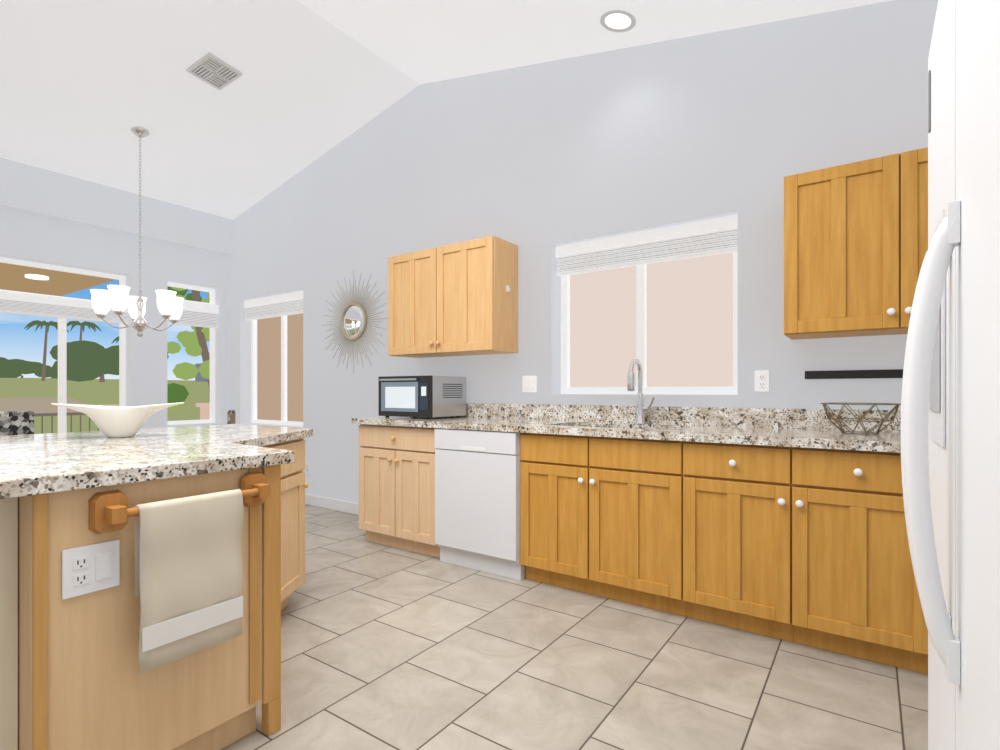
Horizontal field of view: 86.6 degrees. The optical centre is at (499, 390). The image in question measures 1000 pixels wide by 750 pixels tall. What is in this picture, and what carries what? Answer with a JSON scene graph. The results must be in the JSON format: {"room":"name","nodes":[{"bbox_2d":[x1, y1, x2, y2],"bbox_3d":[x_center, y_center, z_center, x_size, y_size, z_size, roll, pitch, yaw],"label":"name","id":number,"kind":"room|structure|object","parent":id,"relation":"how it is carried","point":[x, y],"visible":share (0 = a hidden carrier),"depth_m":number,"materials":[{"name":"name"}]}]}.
{"room":"kitchen","nodes":[
{"label":"kitchen","id":0,"kind":"room"},
{"bbox_2d":[0,157,232,428],"bbox_3d":[-4.564,-0.587,4.067,0.300,3.400,4.950,0,0,35],"label":"wall","id":1,"kind":"structure","parent":0,"point":[49,217],"depth_m":5.28,"materials":[{"name":"paint"}]},
{"bbox_2d":[0,257,128,432],"bbox_3d":[-4.649,-0.162,4.054,0.135,1.987,3.127,0,0,35],"label":"window","id":2,"kind":"structure","parent":1,"relation":"in","point":[13,302],"depth_m":4.92,"materials":[{"name":"white"}]},
{"bbox_2d":[167,282,218,424],"bbox_3d":[-3.405,-0.402,5.838,0.135,1.527,0.557,0,0,35],"label":"window","id":3,"kind":"structure","parent":1,"relation":"in","point":[194,313],"depth_m":5.92,"materials":[{"name":"white"}]},
{"bbox_2d":[305,494,358,514],"bbox_3d":[-3.331,1.063,3.213,2.900,0.100,4.939,0,0,35],"label":"baseboard","id":4,"kind":"structure","parent":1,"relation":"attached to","point":[329,503],"depth_m":4.98,"materials":[{"name":"white wood"}]},
{"bbox_2d":[0,0,891,219],"bbox_3d":[-1.619,-2.143,2.014,7.580,0.988,5.350,0,0,35],"label":"ceiling","id":5,"kind":"structure","parent":0,"point":[76,76],"depth_m":3.79,"materials":[{"name":"paint"}]},
{"bbox_2d":[90,126,183,336],"bbox_3d":[-2.951,-1.297,4.391,0.652,1.705,0.633,0,0,35],"label":"chandelier","id":6,"kind":"object","parent":5,"relation":"hanging from","point":[117,297],"visible":1,"depth_m":4.29,"materials":[{"name":"white glass"}]},
{"bbox_2d":[186,52,241,89],"bbox_3d":[-2.083,-2.329,3.880,0.258,0.071,0.262,0,0,27],"label":"ceiling vent","id":7,"kind":"object","parent":5,"relation":"in","point":[212,70],"visible":1,"depth_m":3.87,"materials":[{"name":"grey metal"}]},
{"bbox_2d":[600,10,635,31],"bbox_3d":[0.686,-2.147,3.087,0.205,0.048,0.208,0,0,35],"label":"recessed light","id":8,"kind":"object","parent":5,"relation":"in","point":[613,20],"visible":1,"depth_m":3.08,"materials":[{"name":"white"}]},
{"bbox_2d":[222,504,927,749],"bbox_3d":[-1.619,1.163,2.014,7.680,0.100,5.550,0,0,35],"label":"floor","id":9,"kind":"structure","parent":0,"point":[384,647],"depth_m":2.08,"materials":[{"name":"tile"}]},
{"bbox_2d":[0,411,33,435],"bbox_3d":[-2.602,0.613,2.792,0.382,1.000,0.380,0,0,30],"label":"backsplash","id":10,"kind":"structure","parent":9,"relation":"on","point":[11,422],"depth_m":2.94,"materials":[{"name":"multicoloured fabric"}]},
{"bbox_2d":[0,424,312,749],"bbox_3d":[-1.839,0.655,1.484,1.585,0.915,3.120,0,0,35],"label":"kitchen island","id":11,"kind":"object","parent":9,"relation":"on","point":[71,679],"visible":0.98,"depth_m":1.41,"materials":[{"name":"wood"}]},
{"bbox_2d":[62,539,119,599],"bbox_3d":[-1.018,0.443,1.325,0.010,0.118,0.118,0,0,35],"label":"island outlet","id":12,"kind":"object","parent":11,"relation":"attached to","point":[86,569],"visible":1,"depth_m":1.32,"materials":[{"name":"white plastic"}]},
{"bbox_2d":[51,402,183,437],"bbox_3d":[-1.630,0.123,2.282,0.450,0.147,0.219,0,0,-7],"label":"bowl","id":13,"kind":"object","parent":11,"relation":"on","point":[112,421],"visible":1,"depth_m":2.22,"materials":[{"name":"white ceramic"}]},
{"bbox_2d":[88,472,269,673],"bbox_3d":[-0.858,0.487,1.490,0.084,0.462,0.464,0,0,35],"label":"towel rail","id":14,"kind":"object","parent":11,"relation":"attached to","point":[189,579],"visible":1,"depth_m":1.44,"materials":[{"name":"beige fabric"}]},
{"bbox_2d":[267,440,308,601],"bbox_3d":[-1.040,0.621,2.399,0.375,0.735,0.604,0,0,35],"label":"base cabinet","id":15,"kind":"object","parent":11,"relation":"attached to","point":[293,487],"depth_m":2.62,"materials":[{"name":"brown wood"}]},
{"bbox_2d":[227,410,235,423],"bbox_3d":[-2.708,0.648,4.952,0.422,0.930,0.440,0,0,-25],"label":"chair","id":16,"kind":"object","parent":9,"relation":"on","point":[231,414],"visible":0.15,"depth_m":4.85,"materials":[{"name":"brown wood"}]},
{"bbox_2d":[359,424,439,557],"bbox_3d":[-0.566,0.676,3.909,0.766,0.873,0.630,0,0,35],"label":"base cabinet","id":17,"kind":"object","parent":9,"relation":"on","point":[397,463],"visible":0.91,"depth_m":3.66,"materials":[{"name":"brown wood"}]},
{"bbox_2d":[435,428,525,580],"bbox_3d":[0.012,0.676,3.507,0.634,0.873,0.628,0,0,35],"label":"dishwasher","id":18,"kind":"object","parent":9,"relation":"on","point":[477,472],"visible":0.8,"depth_m":3.23,"materials":[{"name":"white metal"}]},
{"bbox_2d":[520,433,927,673],"bbox_3d":[1.392,0.676,2.543,2.726,0.873,0.630,0,0,35],"label":"base cabinet","id":19,"kind":"object","parent":9,"relation":"on","point":[805,546],"visible":0.88,"depth_m":2.42,"materials":[{"name":"brown wood"}]},
{"bbox_2d":[351,403,900,452],"bbox_3d":[0.801,0.251,2.954,4.165,0.315,0.632,0,0,35],"label":"countertop","id":20,"kind":"structure","parent":19,"relation":"on","point":[786,427],"depth_m":2.91,"materials":[{"name":"stone"}]},
{"bbox_2d":[378,375,465,418],"bbox_3d":[-0.589,0.044,3.989,0.534,0.305,0.410,0,0,35],"label":"microwave","id":21,"kind":"object","parent":20,"relation":"on","point":[430,396],"visible":1,"depth_m":3.83,"materials":[{"name":"silver metal"}]},
{"bbox_2d":[627,359,654,423],"bbox_3d":[0.805,0.003,3.142,0.194,0.389,0.119,0,0,-30],"label":"faucet","id":22,"kind":"object","parent":20,"relation":"on","point":[641,409],"visible":1,"depth_m":3.17,"materials":[{"name":"silver metal"}]},
{"bbox_2d":[820,403,900,434],"bbox_3d":[1.672,0.127,2.467,0.315,0.140,0.315,0,0,35],"label":"wire basket","id":23,"kind":"object","parent":20,"relation":"on","point":[896,407],"visible":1,"depth_m":2.44,"materials":[{"name":"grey metal"}]},
{"bbox_2d":[900,0,999,749],"bbox_3d":[0.872,0.237,0.440,0.856,1.752,0.900,0,0,35],"label":"refrigerator","id":24,"kind":"object","parent":9,"relation":"on","point":[950,434],"visible":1,"depth_m":0.65,"materials":[{"name":"white metal"}]},
{"bbox_2d":[228,0,937,502],"bbox_3d":[-0.146,-0.837,4.125,7.480,3.900,0.200,0,0,35],"label":"wall","id":25,"kind":"structure","parent":0,"point":[539,158],"depth_m":3.54,"materials":[{"name":"paint"}]},
{"bbox_2d":[244,290,302,425],"bbox_3d":[-2.361,-0.327,5.686,1.157,1.377,0.135,0,0,35],"label":"window","id":26,"kind":"structure","parent":25,"relation":"in","point":[282,305],"depth_m":5.70,"materials":[{"name":"white"}]},
{"bbox_2d":[305,462,309,473],"bbox_3d":[-1.890,0.757,5.213,0.072,0.116,0.008,0,0,35],"label":"outlet","id":27,"kind":"object","parent":25,"relation":"attached to","point":[307,464],"visible":1,"depth_m":5.21,"materials":[{"name":"white plastic"}]},
{"bbox_2d":[321,272,386,367],"bbox_3d":[-1.327,-0.626,4.804,0.940,0.940,0.030,0,0,35],"label":"sunburst mirror","id":28,"kind":"object","parent":25,"relation":"attached to","point":[354,318],"visible":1,"depth_m":4.79,"materials":[{"name":"silver glass"}]},
{"bbox_2d":[388,236,517,357],"bbox_3d":[-0.379,-0.657,3.949,1.000,0.770,0.350,0,0,35],"label":"upper cabinet","id":29,"kind":"object","parent":25,"relation":"attached to","point":[452,299],"visible":1,"depth_m":3.77,"materials":[{"name":"brown wood"}]},
{"bbox_2d":[522,376,536,391],"bbox_3d":[0.208,-0.050,3.748,0.118,0.116,0.010,0,0,35],"label":"switch","id":30,"kind":"object","parent":25,"relation":"attached to","point":[529,383],"visible":1,"depth_m":3.75,"materials":[{"name":"white plastic"}]},
{"bbox_2d":[556,215,737,394],"bbox_3d":[0.907,-0.497,3.406,1.187,1.037,0.135,0,0,35],"label":"kitchen window","id":31,"kind":"structure","parent":25,"relation":"in","point":[716,236],"depth_m":3.40,"materials":[{"name":"white"}]},
{"bbox_2d":[755,370,768,391],"bbox_3d":[1.429,-0.055,2.898,0.072,0.116,0.008,0,0,35],"label":"outlet","id":32,"kind":"object","parent":25,"relation":"attached to","point":[761,376],"visible":1,"depth_m":2.90,"materials":[{"name":"white plastic"}]},
{"bbox_2d":[805,369,902,378],"bbox_3d":[1.832,-0.083,2.610,0.581,0.042,0.019,0,0,35],"label":"rail","id":33,"kind":"object","parent":25,"relation":"attached to","point":[890,373],"visible":0.56,"depth_m":2.64,"materials":[{"name":"black plastic"}]},
{"bbox_2d":[784,147,927,339],"bbox_3d":[1.815,-0.654,2.418,0.900,0.765,0.350,0,0,35],"label":"upper cabinet","id":34,"kind":"object","parent":25,"relation":"attached to","point":[856,233],"visible":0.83,"depth_m":2.41,"materials":[{"name":"brown wood"}]},
{"label":"outside","id":35,"kind":"structure","parent":0,"visible":0},
{"bbox_2d":[0,252,732,433],"bbox_3d":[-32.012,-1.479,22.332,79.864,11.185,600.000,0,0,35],"label":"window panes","id":36,"kind":"structure","parent":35,"point":[690,301],"depth_m":5.65,"materials":[{"name":"glass"}]}
]}

